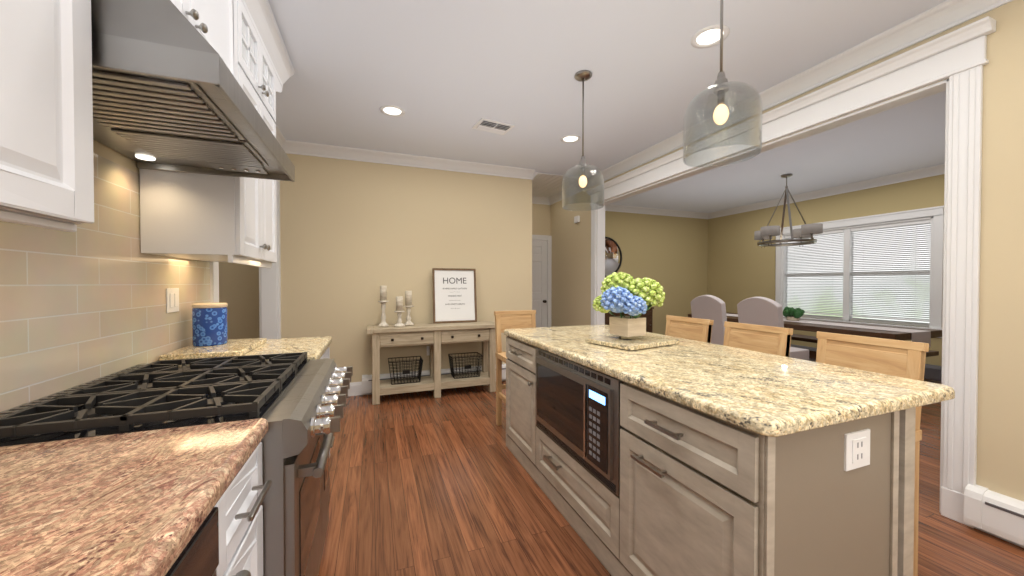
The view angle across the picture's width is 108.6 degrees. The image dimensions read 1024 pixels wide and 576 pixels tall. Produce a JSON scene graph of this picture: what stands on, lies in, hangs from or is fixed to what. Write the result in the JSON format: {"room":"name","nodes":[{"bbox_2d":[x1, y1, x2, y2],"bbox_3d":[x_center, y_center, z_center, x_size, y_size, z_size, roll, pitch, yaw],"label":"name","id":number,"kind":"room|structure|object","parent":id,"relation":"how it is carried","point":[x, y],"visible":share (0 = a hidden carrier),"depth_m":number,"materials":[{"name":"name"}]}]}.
{"room":"kitchen","nodes":[
{"label":"kitchen","id":0,"kind":"room"},
{"bbox_2d":[93,140,138,173],"bbox_3d":[-1.157,-0.112,0.178,0.140,2.780,4.590,0,1,-21],"label":"wall","id":1,"kind":"structure","parent":0,"point":[108,153],"depth_m":1.45,"materials":[{"name":"beige paint"}]},
{"bbox_2d":[0,0,93,231],"bbox_3d":[-0.929,-0.809,0.301,0.360,1.350,0.958,0,1,-21],"label":"upper cabinet","id":2,"kind":"object","parent":1,"relation":"attached to","point":[46,146],"visible":1,"depth_m":0.69,"materials":[{"name":"white wood"}]},
{"bbox_2d":[0,153,209,411],"bbox_3d":[-1.199,-0.051,0.499,0.006,0.850,3.779,0,1,-21],"label":"tile backsplash","id":3,"kind":"structure","parent":1,"relation":"attached to","point":[84,303],"depth_m":1.31,"materials":[{"name":"beige tile"}]},
{"bbox_2d":[166,288,178,312],"bbox_3d":[-1.693,0.061,1.840,0.010,0.120,0.115,0,1,-21],"label":"switch plate","id":4,"kind":"object","parent":3,"relation":"attached to","point":[172,299],"visible":1,"depth_m":1.82,"materials":[{"name":"white plastic"}]},
{"bbox_2d":[170,0,237,81],"bbox_3d":[-1.232,-1.181,1.203,0.430,0.630,0.944,0,1,-21],"label":"upper cabinet","id":5,"kind":"object","parent":1,"relation":"attached to","point":[214,23],"visible":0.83,"depth_m":1.51,"materials":[{"name":"white wood"}]},
{"bbox_2d":[91,0,294,181],"bbox_3d":[-1.160,-0.685,1.239,0.587,0.357,0.932,0,1,-21],"label":"range hood","id":6,"kind":"object","parent":5,"relation":"attached to","point":[168,93],"visible":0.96,"depth_m":1.02,"materials":[{"name":"silver metal"}]},
{"bbox_2d":[139,0,293,267],"bbox_3d":[-1.559,-0.815,2.074,0.432,1.385,0.900,0,1,-21],"label":"upper cabinet","id":7,"kind":"object","parent":1,"relation":"attached to","point":[208,217],"visible":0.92,"depth_m":1.71,"materials":[{"name":"white wood"}]},
{"bbox_2d":[274,122,285,152],"bbox_3d":[-1.364,-1.458,1.044,0.095,0.112,6.150,0,1,-21],"label":"crown molding","id":8,"kind":"structure","parent":1,"relation":"attached to","point":[280,138],"depth_m":3.75,"materials":[{"name":"white wood"}]},
{"bbox_2d":[219,262,259,339],"bbox_3d":[-3.739,-0.169,4.532,1.630,2.780,0.120,0,1,-21],"label":"wall","id":9,"kind":"structure","parent":0,"point":[239,289],"depth_m":4.60,"materials":[{"name":"beige paint"}]},
{"bbox_2d":[280,153,531,382],"bbox_3d":[-1.196,-0.169,4.473,3.090,2.780,0.120,0,1,-21],"label":"wall","id":10,"kind":"structure","parent":0,"point":[355,236],"depth_m":4.31,"materials":[{"name":"beige paint"}]},
{"bbox_2d":[286,140,538,179],"bbox_3d":[-0.992,-1.502,4.419,2.925,0.112,0.095,0,1,-21],"label":"crown molding","id":11,"kind":"structure","parent":10,"relation":"attached to","point":[292,147],"depth_m":4.31,"materials":[{"name":"white"}]},
{"bbox_2d":[348,379,505,395],"bbox_3d":[-1.099,1.147,4.455,2.966,0.150,0.016,0,1,-21],"label":"baseboard","id":12,"kind":"structure","parent":10,"relation":"attached to","point":[355,389],"depth_m":4.19,"materials":[{"name":"white wood"}]},
{"bbox_2d":[362,364,505,392],"bbox_3d":[-0.699,1.097,4.574,2.160,0.207,0.071,0,1,-21],"label":"baseboard heater","id":13,"kind":"object","parent":10,"relation":"attached to","point":[367,383],"visible":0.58,"depth_m":4.34,"materials":[{"name":"white"}]},
{"bbox_2d":[532,204,550,240],"bbox_3d":[0.220,-0.194,6.448,1.190,2.780,0.120,0,1,-21],"label":"wall","id":14,"kind":"structure","parent":0,"point":[541,219],"depth_m":6.48,"materials":[{"name":"beige paint"}]},
{"bbox_2d":[532,196,545,203],"bbox_3d":[0.253,-1.527,6.328,0.720,0.112,0.095,0,1,-21],"label":"crown molding","id":15,"kind":"structure","parent":14,"relation":"attached to","point":[535,200],"depth_m":6.41,"materials":[{"name":"white"}]},
{"bbox_2d":[532,240,546,327],"bbox_3d":[0.265,0.175,6.345,0.785,2.023,0.100,0,1,-21],"label":"hall door","id":16,"kind":"structure","parent":14,"relation":"in","point":[539,276],"depth_m":6.45,"materials":[{"name":"white wood"}]},
{"bbox_2d":[532,235,551,326],"bbox_3d":[0.254,0.135,6.376,0.960,2.124,0.040,0,1,-21],"label":"door frame","id":17,"kind":"structure","parent":14,"relation":"attached to","point":[548,238],"depth_m":6.50,"materials":[{"name":"white wood"}]},
{"bbox_2d":[268,0,946,212],"bbox_3d":[1.192,-1.587,2.778,9.640,0.100,7.840,0,1,-21],"label":"ceiling","id":18,"kind":"structure","parent":0,"point":[446,76],"depth_m":2.72,"materials":[{"name":"white paint"}]},
{"bbox_2d":[380,105,404,116],"bbox_3d":[-1.040,-1.538,3.200,0.210,0.008,0.210,0,1,-21],"label":"recessed light","id":19,"kind":"object","parent":18,"relation":"in","point":[392,110],"visible":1,"depth_m":3.19,"materials":[{"name":"white"}]},
{"bbox_2d":[472,118,514,134],"bbox_3d":[-0.178,-1.536,3.524,0.340,0.020,0.240,0,1,-29],"label":"ceiling vent","id":20,"kind":"object","parent":18,"relation":"in","point":[491,126],"visible":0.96,"depth_m":3.50,"materials":[{"name":"white metal"}]},
{"bbox_2d":[532,173,579,197],"bbox_3d":[0.475,-1.569,5.743,0.935,0.011,1.335,0,1,-21],"label":"beadboard ceiling","id":21,"kind":"structure","parent":18,"relation":"attached to","point":[544,185],"depth_m":5.55,"materials":[{"name":"white paint"}]},
{"bbox_2d":[560,135,580,142],"bbox_3d":[0.608,-1.546,3.820,0.210,0.008,0.210,0,1,-21],"label":"recessed light","id":22,"kind":"object","parent":18,"relation":"in","point":[570,138],"visible":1,"depth_m":3.81,"materials":[{"name":"white"}]},
{"bbox_2d":[562,70,603,210],"bbox_3d":[0.513,-1.060,2.658,0.300,0.950,0.300,0,1,-21],"label":"pendant light","id":23,"kind":"object","parent":18,"relation":"hanging from","point":[582,76],"visible":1,"depth_m":2.64,"materials":[{"name":"clear glass"}]},
{"bbox_2d":[691,24,729,47],"bbox_3d":[1.203,-1.525,2.238,0.210,0.008,0.210,0,1,-21],"label":"recessed light","id":24,"kind":"object","parent":18,"relation":"in","point":[708,36],"visible":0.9,"depth_m":2.23,"materials":[{"name":"white"}]},
{"bbox_2d":[683,0,761,167],"bbox_3d":[0.910,-1.046,1.600,0.300,0.950,0.300,0,1,-21],"label":"pendant light","id":25,"kind":"object","parent":18,"relation":"hanging from","point":[721,87],"visible":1,"depth_m":1.59,"materials":[{"name":"clear glass"}]},
{"bbox_2d":[754,173,822,247],"bbox_3d":[3.803,-1.074,5.102,0.672,0.985,0.672,0,1,24],"label":"chandelier","id":26,"kind":"object","parent":18,"relation":"hanging from","point":[805,230],"visible":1,"depth_m":5.01,"materials":[{"name":"silver metal"}]},
{"bbox_2d":[605,211,707,334],"bbox_3d":[2.543,-0.207,7.428,3.850,2.780,0.120,0,1,-21],"label":"wall","id":27,"kind":"structure","parent":0,"point":[669,254],"depth_m":7.60,"materials":[{"name":"beige paint"}]},
{"bbox_2d":[605,237,621,277],"bbox_3d":[1.779,-0.592,7.056,0.784,0.784,0.025,0,1,-21],"label":"round mirror","id":28,"kind":"object","parent":27,"relation":"attached to","point":[613,257],"visible":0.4,"depth_m":7.13,"materials":[{"name":"silver glass"}]},
{"bbox_2d":[605,204,707,218],"bbox_3d":[2.534,-1.540,7.293,3.510,0.112,0.095,0,1,-21],"label":"crown molding","id":29,"kind":"structure","parent":27,"relation":"attached to","point":[609,207],"depth_m":7.42,"materials":[{"name":"white"}]},
{"bbox_2d":[318,360,1023,575],"bbox_3d":[1.192,1.293,2.815,9.640,0.100,7.840,0,1,-21],"label":"floor","id":30,"kind":"structure","parent":0,"point":[424,483],"depth_m":2.10,"materials":[{"name":"brown wood"}]},
{"bbox_2d":[0,462,235,575],"bbox_3d":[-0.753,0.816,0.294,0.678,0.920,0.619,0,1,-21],"label":"countertop","id":31,"kind":"structure","parent":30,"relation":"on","point":[183,501],"depth_m":0.57,"materials":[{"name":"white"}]},
{"bbox_2d":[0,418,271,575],"bbox_3d":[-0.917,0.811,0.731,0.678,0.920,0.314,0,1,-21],"label":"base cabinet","id":32,"kind":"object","parent":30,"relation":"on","point":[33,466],"depth_m":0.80,"materials":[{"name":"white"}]},
{"bbox_2d":[0,352,352,575],"bbox_3d":[-1.046,0.788,1.321,0.840,0.950,0.874,0,1,-21],"label":"range","id":33,"kind":"object","parent":30,"relation":"on","point":[297,401],"visible":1,"depth_m":1.08,"materials":[{"name":"silver metal"}]},
{"bbox_2d":[178,336,334,457],"bbox_3d":[-1.400,0.793,2.050,0.702,0.920,0.737,0,1,-21],"label":"base cabinet","id":34,"kind":"object","parent":30,"relation":"on","point":[316,347],"visible":0.17,"depth_m":2.10,"materials":[{"name":"white stone"}]},
{"bbox_2d":[160,338,266,359],"bbox_3d":[-1.558,0.320,1.967,0.315,0.027,0.470,0,1,-21],"label":"countertop","id":35,"kind":"structure","parent":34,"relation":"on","point":[235,347],"depth_m":1.82,"materials":[{"name":"beige stone"}]},
{"bbox_2d":[192,303,227,345],"bbox_3d":[-1.635,0.194,1.995,0.152,0.222,0.152,0,1,-21],"label":"canister","id":36,"kind":"object","parent":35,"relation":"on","point":[209,325],"visible":1,"depth_m":1.94,"materials":[{"name":"ceramic"}]},
{"bbox_2d":[367,321,495,404],"bbox_3d":[-0.887,0.823,4.253,1.465,0.802,0.385,0,1,-21],"label":"console table","id":37,"kind":"object","parent":30,"relation":"on","point":[434,336],"visible":0.96,"depth_m":4.11,"materials":[{"name":"brown wood"}]},
{"bbox_2d":[378,286,388,326],"bbox_3d":[-1.425,0.199,4.077,0.116,0.450,0.116,0,1,-21],"label":"candle holder","id":38,"kind":"object","parent":37,"relation":"on","point":[383,297],"visible":1,"depth_m":4.05,"materials":[{"name":"white wood"}]},
{"bbox_2d":[394,296,404,326],"bbox_3d":[-1.242,0.259,4.061,0.116,0.330,0.116,0,1,-21],"label":"candle holder","id":39,"kind":"object","parent":37,"relation":"on","point":[399,305],"visible":1,"depth_m":4.03,"materials":[{"name":"white wood"}]},
{"bbox_2d":[388,356,422,384],"bbox_3d":[-1.203,0.926,4.148,0.368,0.254,0.249,0,1,-21],"label":"basket","id":40,"kind":"object","parent":37,"relation":"on","point":[406,371],"visible":1,"depth_m":4.10,"materials":[{"name":"grey metal"}]},
{"bbox_2d":[403,291,413,325],"bbox_3d":[-1.179,0.227,4.191,0.116,0.390,0.116,0,1,-21],"label":"candle holder","id":41,"kind":"object","parent":37,"relation":"on","point":[408,302],"visible":1,"depth_m":4.17,"materials":[{"name":"white wood"}]},
{"bbox_2d":[432,268,476,322],"bbox_3d":[-0.694,0.090,4.478,0.534,0.658,0.092,0,1,-21],"label":"sign frame","id":42,"kind":"object","parent":37,"relation":"on","point":[454,296],"visible":1,"depth_m":4.47,"materials":[{"name":"white paper"}]},
{"bbox_2d":[448,352,482,378],"bbox_3d":[-0.557,0.923,4.391,0.368,0.254,0.249,0,1,-21],"label":"basket","id":43,"kind":"object","parent":37,"relation":"on","point":[467,366],"visible":1,"depth_m":4.34,"materials":[{"name":"grey metal"}]},
{"bbox_2d":[494,310,535,425],"bbox_3d":[0.094,0.724,3.256,0.404,1.027,0.411,0,1,-21],"label":"stool","id":44,"kind":"object","parent":30,"relation":"on","point":[504,320],"visible":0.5,"depth_m":3.33,"materials":[{"name":"brown wood"}]},
{"bbox_2d":[605,307,653,332],"bbox_3d":[1.914,0.775,6.857,1.440,0.830,0.470,0,1,-21],"label":"sideboard","id":45,"kind":"object","parent":30,"relation":"on","point":[648,315],"visible":0.15,"depth_m":6.85,"materials":[{"name":"brown wood"}]},
{"bbox_2d":[665,315,713,342],"bbox_3d":[1.149,0.731,2.696,0.411,1.027,0.404,0,1,-21],"label":"stool","id":46,"kind":"object","parent":30,"relation":"on","point":[696,329],"visible":0.21,"depth_m":2.71,"materials":[{"name":"brown wood"}]},
{"bbox_2d":[691,295,726,344],"bbox_3d":[2.894,0.654,5.135,0.576,1.127,0.500,0,1,-21],"label":"dining chair","id":47,"kind":"object","parent":30,"relation":"on","point":[710,307],"visible":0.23,"depth_m":4.94,"materials":[{"name":"grey fabric"}]},
{"bbox_2d":[504,332,915,575],"bbox_3d":[0.631,0.813,2.053,0.773,0.880,2.044,0,1,-21],"label":"kitchen island","id":48,"kind":"object","parent":30,"relation":"on","point":[685,457],"depth_m":1.22,"materials":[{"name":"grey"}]},
{"bbox_2d":[504,324,954,439],"bbox_3d":[0.741,0.353,2.089,0.958,0.040,2.090,0,1,-21],"label":"island countertop","id":49,"kind":"structure","parent":48,"relation":"on","point":[780,396],"depth_m":1.33,"materials":[{"name":"beige stone"}]},
{"bbox_2d":[585,335,678,349],"bbox_3d":[0.715,0.317,2.196,0.430,0.026,0.340,0,1,-33],"label":"tray","id":50,"kind":"object","parent":49,"relation":"on","point":[648,341],"depth_m":2.10,"materials":[{"name":"beige stone"}]},
{"bbox_2d":[592,272,665,339],"bbox_3d":[0.704,0.101,2.240,0.430,0.402,0.399,0,1,-21],"label":"flower arrangement","id":51,"kind":"object","parent":50,"relation":"on","point":[634,299],"visible":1,"depth_m":2.16,"materials":[{"name":"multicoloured plant"}]},
{"bbox_2d":[723,321,792,356],"bbox_3d":[1.332,0.738,2.209,0.411,1.027,0.404,0,1,-21],"label":"stool","id":52,"kind":"object","parent":30,"relation":"on","point":[767,339],"visible":0.17,"depth_m":2.22,"materials":[{"name":"brown wood"}]},
{"bbox_2d":[737,296,808,360],"bbox_3d":[3.147,0.663,4.461,0.576,1.127,0.500,0,1,-21],"label":"dining chair","id":53,"kind":"object","parent":30,"relation":"on","point":[764,311],"visible":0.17,"depth_m":4.30,"materials":[{"name":"grey fabric"}]},
{"bbox_2d":[688,312,941,358],"bbox_3d":[3.822,0.828,5.078,0.928,0.772,2.620,0,1,-21],"label":"dining table","id":54,"kind":"object","parent":30,"relation":"on","point":[920,335],"visible":0.33,"depth_m":4.18,"materials":[{"name":"brown wood"}]},
{"bbox_2d":[783,307,804,320],"bbox_3d":[3.844,0.349,5.024,0.208,0.186,0.258,0,1,-21],"label":"greenery","id":55,"kind":"object","parent":54,"relation":"on","point":[792,314],"visible":1,"depth_m":4.97,"materials":[{"name":"green plant"}]},
{"bbox_2d":[791,334,938,356],"bbox_3d":[4.528,0.975,5.347,0.350,0.470,2.200,0,1,-21],"label":"bench","id":56,"kind":"object","parent":30,"relation":"on","point":[806,338],"visible":0.15,"depth_m":5.39,"materials":[{"name":"brown wood"}]},
{"bbox_2d":[816,331,928,575],"bbox_3d":[1.524,0.745,1.699,0.411,1.027,0.404,0,1,-21],"label":"stool","id":57,"kind":"object","parent":30,"relation":"on","point":[901,358],"visible":0.21,"depth_m":1.67,"materials":[{"name":"brown wood"}]},
{"bbox_2d":[551,0,1023,500],"bbox_3d":[2.061,-0.150,3.070,0.120,2.780,7.500,0,1,-21],"label":"wall","id":58,"kind":"structure","parent":0,"point":[1000,441],"depth_m":1.86,"materials":[{"name":"beige paint"}]},
{"bbox_2d":[574,216,579,222],"bbox_3d":[0.999,-1.054,5.661,0.034,0.100,0.120,0,1,-21],"label":"box","id":59,"kind":"object","parent":58,"relation":"attached to","point":[576,219],"visible":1,"depth_m":5.64,"materials":[{"name":"white plastic"}]},
{"bbox_2d":[546,0,1013,204],"bbox_3d":[1.961,-1.484,3.015,0.095,0.112,7.500,0,1,-21],"label":"crown molding","id":60,"kind":"structure","parent":58,"relation":"attached to","point":[940,18],"depth_m":2.41,"materials":[{"name":"white wood"}]},
{"bbox_2d":[586,16,995,527],"bbox_3d":[1.850,-0.073,3.633,0.288,2.610,3.710,0,1,-21],"label":"door frame","id":61,"kind":"structure","parent":58,"relation":"attached to","point":[958,59],"depth_m":2.00,"materials":[{"name":"white wood"}]},
{"bbox_2d":[963,484,1023,545],"bbox_3d":[2.762,1.144,0.947,0.071,0.207,2.110,0,1,-21],"label":"baseboard heater","id":62,"kind":"object","parent":58,"relation":"attached to","point":[993,512],"visible":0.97,"depth_m":1.83,"materials":[{"name":"white metal"}]},
{"bbox_2d":[976,527,1023,547],"bbox_3d":[2.870,1.195,0.742,0.016,0.150,2.540,0,1,-21],"label":"baseboard","id":63,"kind":"structure","parent":58,"relation":"attached to","point":[976,527],"depth_m":1.84,"materials":[{"name":"white"}]},
{"bbox_2d":[707,174,944,365],"bbox_3d":[5.647,-0.169,4.471,0.120,2.780,7.600,0,1,-21],"label":"wall","id":64,"kind":"structure","parent":0,"point":[741,265],"depth_m":6.72,"materials":[{"name":"beige paint"}]},
{"bbox_2d":[708,164,944,218],"bbox_3d":[5.547,-1.502,4.416,0.095,0.112,7.600,0,1,-21],"label":"crown molding","id":65,"kind":"structure","parent":64,"relation":"attached to","point":[930,171],"depth_m":5.63,"materials":[{"name":"white"}]},
{"bbox_2d":[775,206,943,337],"bbox_3d":[5.162,-0.217,5.677,0.180,1.685,2.140,0,1,-21],"label":"window","id":66,"kind":"structure","parent":64,"relation":"in","point":[935,215],"depth_m":5.31,"materials":[{"name":"white"}]},
{"bbox_2d":[785,219,930,321],"bbox_3d":[5.178,-0.238,5.683,0.045,1.348,1.830,0,1,-21],"label":"window blinds","id":67,"kind":"object","parent":66,"relation":"attached to","point":[909,273],"visible":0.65,"depth_m":5.43,"materials":[{"name":"white plastic"}]},
{"bbox_2d":[790,344,941,381],"bbox_3d":[5.487,1.096,4.641,0.071,0.207,4.560,0,1,-21],"label":"baseboard heater","id":68,"kind":"object","parent":64,"relation":"attached to","point":[933,372],"depth_m":4.76,"materials":[{"name":"grey"}]},
{"bbox_2d":[809,359,940,382],"bbox_3d":[5.584,1.147,4.464,0.016,0.150,7.600,0,1,-21],"label":"baseboard","id":69,"kind":"structure","parent":64,"relation":"attached to","point":[924,379],"depth_m":4.79,"materials":[{"name":"white wood"}]},
{"label":"outside","id":70,"kind":"structure","parent":0,"visible":0},
{"bbox_2d":[787,224,930,322],"bbox_3d":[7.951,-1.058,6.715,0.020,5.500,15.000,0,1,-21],"label":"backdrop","id":71,"kind":"structure","parent":70,"point":[864,278],"depth_m":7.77,"materials":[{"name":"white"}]},
{"bbox_3d":[-2.250,-1.350,3.068,0.140,0.380,1.620,0,1,-21],"label":"wall","id":72,"kind":"structure","parent":0,"visible":0},
{"bbox_2d":[210,180,280,338],"bbox_3d":[-2.237,-0.038,3.080,0.204,2.555,1.820,0,1,-21],"label":"door frame","id":73,"kind":"structure","parent":72,"relation":"attached to","point":[269,303],"depth_m":3.83,"materials":[{"name":"white wood"}]}
]}

